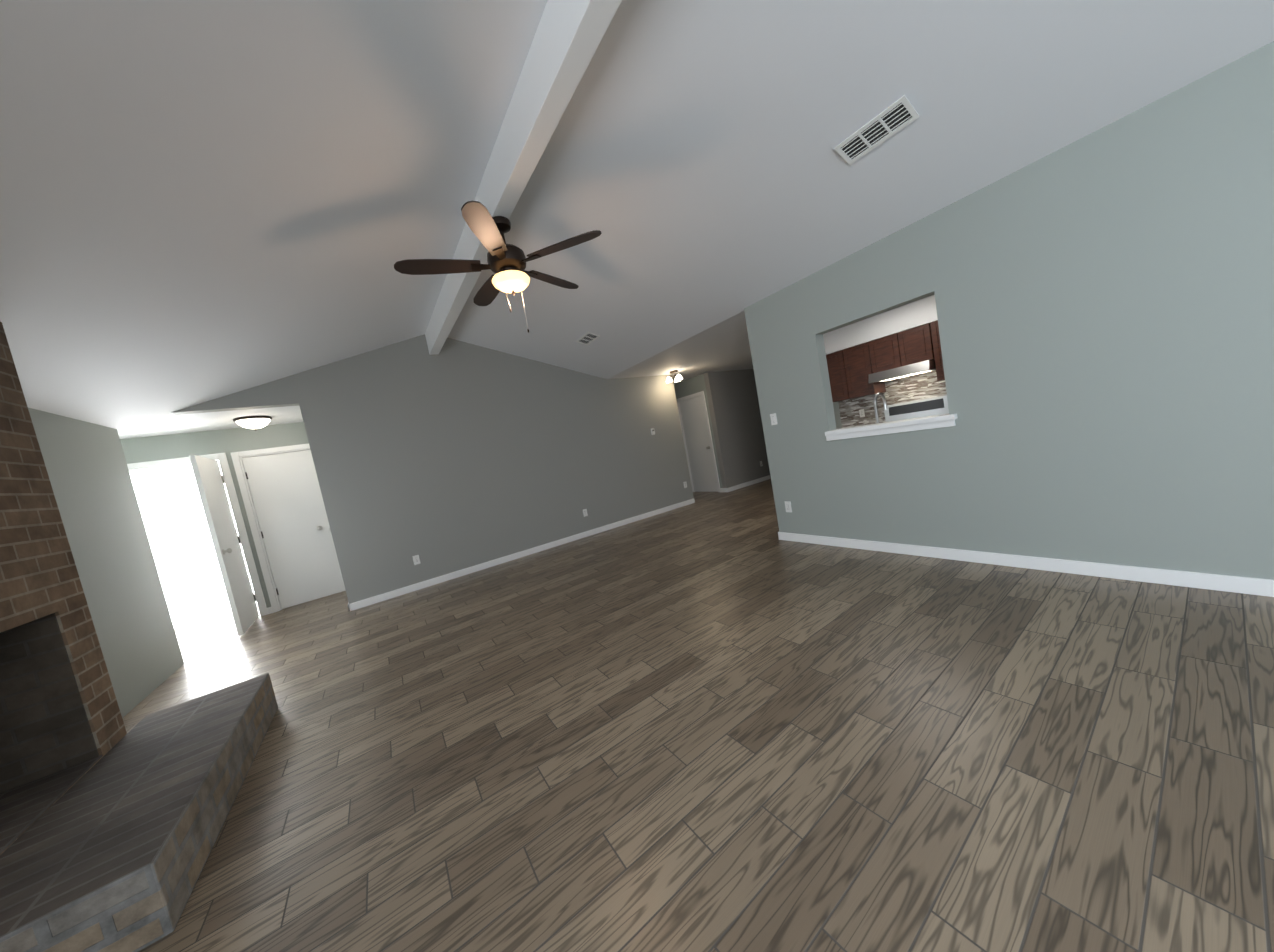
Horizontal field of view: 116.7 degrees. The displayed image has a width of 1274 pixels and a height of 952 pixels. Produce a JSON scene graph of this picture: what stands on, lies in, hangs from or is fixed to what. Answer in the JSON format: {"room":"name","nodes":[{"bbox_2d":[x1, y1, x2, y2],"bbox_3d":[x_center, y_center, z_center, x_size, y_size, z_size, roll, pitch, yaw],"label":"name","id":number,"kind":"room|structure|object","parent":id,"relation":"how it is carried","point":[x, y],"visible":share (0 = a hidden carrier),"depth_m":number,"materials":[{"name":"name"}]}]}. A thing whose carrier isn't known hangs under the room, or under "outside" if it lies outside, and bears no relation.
{"room":"living room","nodes":[
{"label":"living room","id":0,"kind":"room"},
{"bbox_2d":[0,322,126,854],"bbox_3d":[-1.324,-0.114,-1.236,0.740,3.450,7.300,-13,5,-33],"label":"brick wall","id":1,"kind":"structure","parent":0,"point":[39,576],"depth_m":1.91,"materials":[{"name":"brown brick"}]},
{"bbox_2d":[0,613,101,852],"bbox_3d":[-2.692,1.055,1.395,0.549,0.748,0.878,-13,5,-33],"label":"fireplace opening","id":2,"kind":"structure","parent":1,"relation":"attached to","point":[49,755],"depth_m":1.83,"materials":[{"name":"black"}]},
{"bbox_2d":[28,408,183,717],"bbox_3d":[-4.420,0.169,2.469,0.870,3.450,2.310,-13,5,-33],"label":"wall","id":3,"kind":"structure","parent":0,"point":[85,462],"depth_m":3.15,"materials":[{"name":"grey paint"}]},
{"bbox_2d":[118,406,302,438],"bbox_3d":[-5.019,-0.648,4.399,2.320,0.150,1.270,-13,5,-33],"label":"ceiling","id":4,"kind":"structure","parent":0,"point":[194,422],"depth_m":4.42,"materials":[{"name":"white paint"}]},
{"bbox_2d":[233,416,271,430],"bbox_3d":[-4.513,-0.607,4.629,0.336,0.150,0.336,-13,5,-33],"label":"ceiling light","id":5,"kind":"object","parent":4,"relation":"attached to","point":[255,423],"visible":1,"depth_m":4.54,"materials":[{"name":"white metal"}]},
{"bbox_2d":[120,422,308,607],"bbox_3d":[-5.112,0.579,4.974,2.320,2.510,0.120,-13,5,-33],"label":"wall","id":6,"kind":"structure","parent":0,"point":[228,442],"depth_m":4.92,"materials":[{"name":"grey paint"}]},
{"bbox_2d":[127,453,267,615],"bbox_3d":[-5.410,0.849,4.756,1.034,2.122,0.136,-13,5,-33],"label":"door frame","id":7,"kind":"structure","parent":6,"relation":"attached to","point":[221,457],"depth_m":4.93,"materials":[{"name":"white paint"}]},
{"bbox_2d":[189,455,258,635],"bbox_3d":[-4.785,0.782,4.629,0.141,2.023,0.861,-13,5,-33],"label":"front door","id":8,"kind":"structure","parent":6,"relation":"in","point":[210,482],"depth_m":4.48,"materials":[{"name":"white paint"}]},
{"bbox_2d":[231,444,306,612],"bbox_3d":[-4.594,0.660,5.302,0.874,2.112,0.136,-13,5,-33],"label":"door frame","id":9,"kind":"structure","parent":6,"relation":"attached to","point":[237,457],"depth_m":5.05,"materials":[{"name":"white paint"}]},
{"bbox_2d":[242,450,345,608],"bbox_3d":[-4.563,0.694,5.265,0.714,2.020,0.104,-13,5,-33],"label":"door","id":10,"kind":"structure","parent":6,"relation":"in","point":[288,502],"depth_m":5.26,"materials":[{"name":"white paint"}]},
{"bbox_2d":[0,0,547,432],"bbox_3d":[-1.490,-1.164,0.168,4.111,1.468,9.750,-13,5,-33],"label":"ceiling","id":11,"kind":"structure","parent":0,"point":[201,201],"depth_m":1.83,"materials":[{"name":"white paint"}]},
{"bbox_2d":[425,0,621,354],"bbox_3d":[0.062,-1.937,1.142,0.326,0.330,9.610,-13,5,-33],"label":"ridge beam","id":12,"kind":"structure","parent":11,"relation":"attached to","point":[568,37],"depth_m":1.96,"materials":[{"name":"white paint"}]},
{"bbox_2d":[394,201,601,332],"bbox_3d":[-0.893,-1.333,2.694,1.304,0.745,1.272,-13,5,-33],"label":"ceiling fan","id":13,"kind":"object","parent":12,"relation":"hanging from","point":[506,264],"visible":1,"depth_m":2.55,"materials":[{"name":"brown wood"}]},
{"bbox_2d":[171,334,769,603],"bbox_3d":[-0.445,-0.896,6.595,12.270,3.450,0.120,-13,5,-33],"label":"wall","id":14,"kind":"structure","parent":0,"point":[453,455],"depth_m":5.35,"materials":[{"name":"grey paint"}]},
{"bbox_2d":[412,555,420,564],"bbox_3d":[-2.758,1.050,4.907,0.070,0.115,0.008,-13,5,-33],"label":"electrical outlet","id":15,"kind":"object","parent":14,"relation":"attached to","point":[416,560],"visible":1,"depth_m":4.91,"materials":[{"name":"white plastic"}]},
{"bbox_2d":[348,499,694,611],"bbox_3d":[-1.113,0.992,5.991,5.414,0.085,0.014,-13,5,-33],"label":"baseboard","id":16,"kind":"structure","parent":14,"relation":"attached to","point":[398,592],"depth_m":5.45,"materials":[{"name":"white paint"}]},
{"bbox_2d":[583,509,587,516],"bbox_3d":[-0.819,0.582,6.206,0.070,0.115,0.008,-13,5,-33],"label":"electrical outlet","id":17,"kind":"object","parent":14,"relation":"attached to","point":[585,512],"visible":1,"depth_m":6.21,"materials":[{"name":"white plastic"}]},
{"bbox_2d":[727,475,770,491],"bbox_3d":[3.315,-0.065,8.959,3.644,0.085,0.014,-13,5,-33],"label":"baseboard","id":18,"kind":"structure","parent":14,"relation":"attached to","point":[742,485],"depth_m":8.31,"materials":[{"name":"white paint"}]},
{"bbox_2d":[122,479,1273,951],"bbox_3d":[1.629,0.775,3.610,12.800,0.120,12.200,-13,5,-33],"label":"floor","id":19,"kind":"structure","parent":0,"point":[716,721],"depth_m":1.52,"materials":[{"name":"brown wood"}]},
{"bbox_2d":[0,673,277,951],"bbox_3d":[-2.188,1.440,1.782,0.545,0.250,1.600,-13,5,-33],"label":"hearth","id":20,"kind":"object","parent":19,"relation":"on","point":[109,850],"depth_m":1.44,"materials":[{"name":"grey stone"}]},
{"bbox_2d":[884,395,948,421],"bbox_3d":[3.579,-0.370,5.126,0.702,1.180,0.760,-13,5,-33],"label":"range","id":21,"kind":"object","parent":19,"relation":"on","point":[933,406],"visible":0.08,"depth_m":5.22,"materials":[{"name":"silver metal"}]},
{"bbox_2d":[674,374,722,488],"bbox_3d":[1.083,-0.889,8.795,0.120,2.540,1.870,-13,5,-33],"label":"wall","id":22,"kind":"structure","parent":0,"point":[693,385],"depth_m":8.10,"materials":[{"name":"grey paint"}]},
{"bbox_2d":[676,391,719,491],"bbox_3d":[1.338,-0.693,8.469,0.136,2.112,0.924,-13,5,-33],"label":"door frame","id":23,"kind":"structure","parent":22,"relation":"attached to","point":[701,393],"depth_m":8.14,"materials":[{"name":"white paint"}]},
{"bbox_2d":[679,396,717,491],"bbox_3d":[1.307,-0.648,8.447,0.104,2.020,0.762,-13,5,-33],"label":"hall door","id":24,"kind":"structure","parent":22,"relation":"in","point":[695,428],"depth_m":8.45,"materials":[{"name":"white paint"}]},
{"bbox_2d":[833,402,841,428],"bbox_3d":[4.981,-1.196,3.510,0.120,2.540,8.200,-13,5,-33],"label":"wall","id":25,"kind":"structure","parent":0,"point":[837,415],"depth_m":6.20,"materials":[{"name":"grey paint"}]},
{"bbox_2d":[826,351,841,401],"bbox_3d":[3.052,-1.484,5.844,0.341,0.706,0.404,-13,5,-33],"label":"upper cabinet","id":26,"kind":"object","parent":25,"relation":"attached to","point":[835,378],"depth_m":5.77,"materials":[{"name":"brown wood"}]},
{"bbox_2d":[838,343,885,400],"bbox_3d":[3.230,-1.496,5.575,0.341,0.706,0.468,-13,5,-33],"label":"upper cabinet","id":27,"kind":"object","parent":25,"relation":"attached to","point":[850,369],"depth_m":5.51,"materials":[{"name":"brown wood"}]},
{"bbox_2d":[866,335,893,372],"bbox_3d":[3.417,-1.644,5.243,0.341,0.431,0.409,-13,5,-33],"label":"upper cabinet","id":28,"kind":"object","parent":25,"relation":"attached to","point":[881,355],"depth_m":5.21,"materials":[{"name":"brown wood"}]},
{"bbox_2d":[838,370,946,427],"bbox_3d":[4.082,-1.088,4.770,0.008,0.660,3.300,-13,5,-33],"label":"backsplash","id":29,"kind":"structure","parent":25,"relation":"attached to","point":[925,385],"depth_m":5.49,"materials":[{"name":"tile"}]},
{"bbox_2d":[859,409,864,416],"bbox_3d":[3.368,-0.940,5.875,0.008,0.115,0.070,-13,5,-33],"label":"electrical outlet","id":30,"kind":"object","parent":29,"relation":"attached to","point":[861,413],"visible":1,"depth_m":5.87,"materials":[{"name":"white plastic"}]},
{"bbox_2d":[890,326,925,367],"bbox_3d":[3.578,-1.655,4.998,0.341,0.431,0.404,-13,5,-33],"label":"upper cabinet","id":31,"kind":"object","parent":25,"relation":"attached to","point":[907,345],"depth_m":4.94,"materials":[{"name":"brown wood"}]},
{"bbox_2d":[922,321,944,380],"bbox_3d":[3.812,-1.534,4.693,0.341,0.706,0.463,-13,5,-33],"label":"upper cabinet","id":32,"kind":"object","parent":25,"relation":"attached to","point":[930,331],"depth_m":4.73,"materials":[{"name":"brown wood"}]},
{"bbox_2d":[869,359,935,382],"bbox_3d":[3.488,-1.358,5.103,0.490,0.122,0.696,-13,5,-33],"label":"range hood","id":33,"kind":"object","parent":32,"relation":"attached to","point":[909,370],"visible":0.98,"depth_m":4.94,"materials":[{"name":"silver metal"}]},
{"bbox_2d":[447,0,1273,383],"bbox_3d":[2.793,-2.558,4.524,8.608,0.970,12.200,-13,5,-33],"label":"ceiling","id":34,"kind":"structure","parent":0,"point":[697,170],"depth_m":2.19,"materials":[{"name":"white paint"}]},
{"bbox_2d":[576,332,599,344],"bbox_3d":[-0.625,-1.740,4.978,0.165,0.057,0.360,-13,5,-33],"label":"ceiling vent","id":35,"kind":"object","parent":34,"relation":"in","point":[587,338],"visible":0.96,"depth_m":4.97,"materials":[{"name":"white plastic"}]},
{"bbox_2d":[666,370,682,382],"bbox_3d":[0.682,-1.772,6.936,0.311,0.175,0.285,-13,5,-33],"label":"hall ceiling light","id":36,"kind":"object","parent":34,"relation":"attached to","point":[678,377],"visible":1,"depth_m":6.92,"materials":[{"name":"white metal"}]},
{"bbox_2d":[834,95,919,164],"bbox_3d":[1.296,-1.869,2.139,0.165,0.058,0.360,-13,5,-33],"label":"ceiling vent","id":37,"kind":"object","parent":34,"relation":"in","point":[899,114],"visible":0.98,"depth_m":2.12,"materials":[{"name":"white plastic"}]},
{"bbox_2d":[823,294,937,354],"bbox_3d":[4.027,-2.081,4.178,0.360,0.362,4.300,-13,5,-33],"label":"soffit","id":38,"kind":"structure","parent":34,"relation":"attached to","point":[921,312],"depth_m":5.11,"materials":[{"name":"white paint"}]},
{"bbox_2d":[873,393,886,423],"bbox_3d":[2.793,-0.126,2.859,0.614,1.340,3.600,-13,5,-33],"label":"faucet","id":39,"kind":"object","parent":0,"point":[875,405],"visible":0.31,"depth_m":3.37,"materials":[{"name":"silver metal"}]},
{"bbox_2d":[744,41,1273,579],"bbox_3d":[3.191,-0.695,1.378,0.120,2.540,6.650,-13,5,-33],"label":"wall","id":40,"kind":"structure","parent":0,"point":[1104,301],"depth_m":2.24,"materials":[{"name":"grey paint"}]},
{"bbox_2d":[770,413,777,424],"bbox_3d":[1.387,-0.576,3.989,0.016,0.115,0.070,-13,5,-33],"label":"light switch","id":41,"kind":"object","parent":40,"relation":"attached to","point":[773,417],"visible":1,"depth_m":3.99,"materials":[{"name":"white plastic"}]},
{"bbox_2d":[784,501,791,511],"bbox_3d":[1.562,0.319,4.053,0.008,0.115,0.070,-13,5,-33],"label":"electrical outlet","id":42,"kind":"object","parent":40,"relation":"attached to","point":[788,507],"visible":1,"depth_m":4.05,"materials":[{"name":"white plastic"}]},
{"bbox_2d":[825,414,956,440],"bbox_3d":[2.035,-0.390,3.194,0.200,0.086,0.965,-13,5,-33],"label":"sill","id":43,"kind":"structure","parent":40,"relation":"on","point":[928,422],"depth_m":3.08,"materials":[{"name":"white paint"}]},
{"bbox_2d":[778,532,1273,596],"bbox_3d":[3.219,0.530,1.651,0.014,0.085,6.164,-13,5,-33],"label":"baseboard","id":44,"kind":"structure","parent":40,"relation":"attached to","point":[1244,585],"depth_m":2.43,"materials":[{"name":"white paint"}]},
{"label":"outside","id":45,"kind":"structure","parent":0,"visible":0},
{"bbox_2d":[129,461,257,628],"bbox_3d":[-6.096,0.738,5.337,1.470,2.700,0.020,-13,5,-33],"label":"daylight","id":46,"kind":"structure","parent":45,"point":[179,535],"depth_m":5.29,"materials":[{"name":"white"}]}
]}

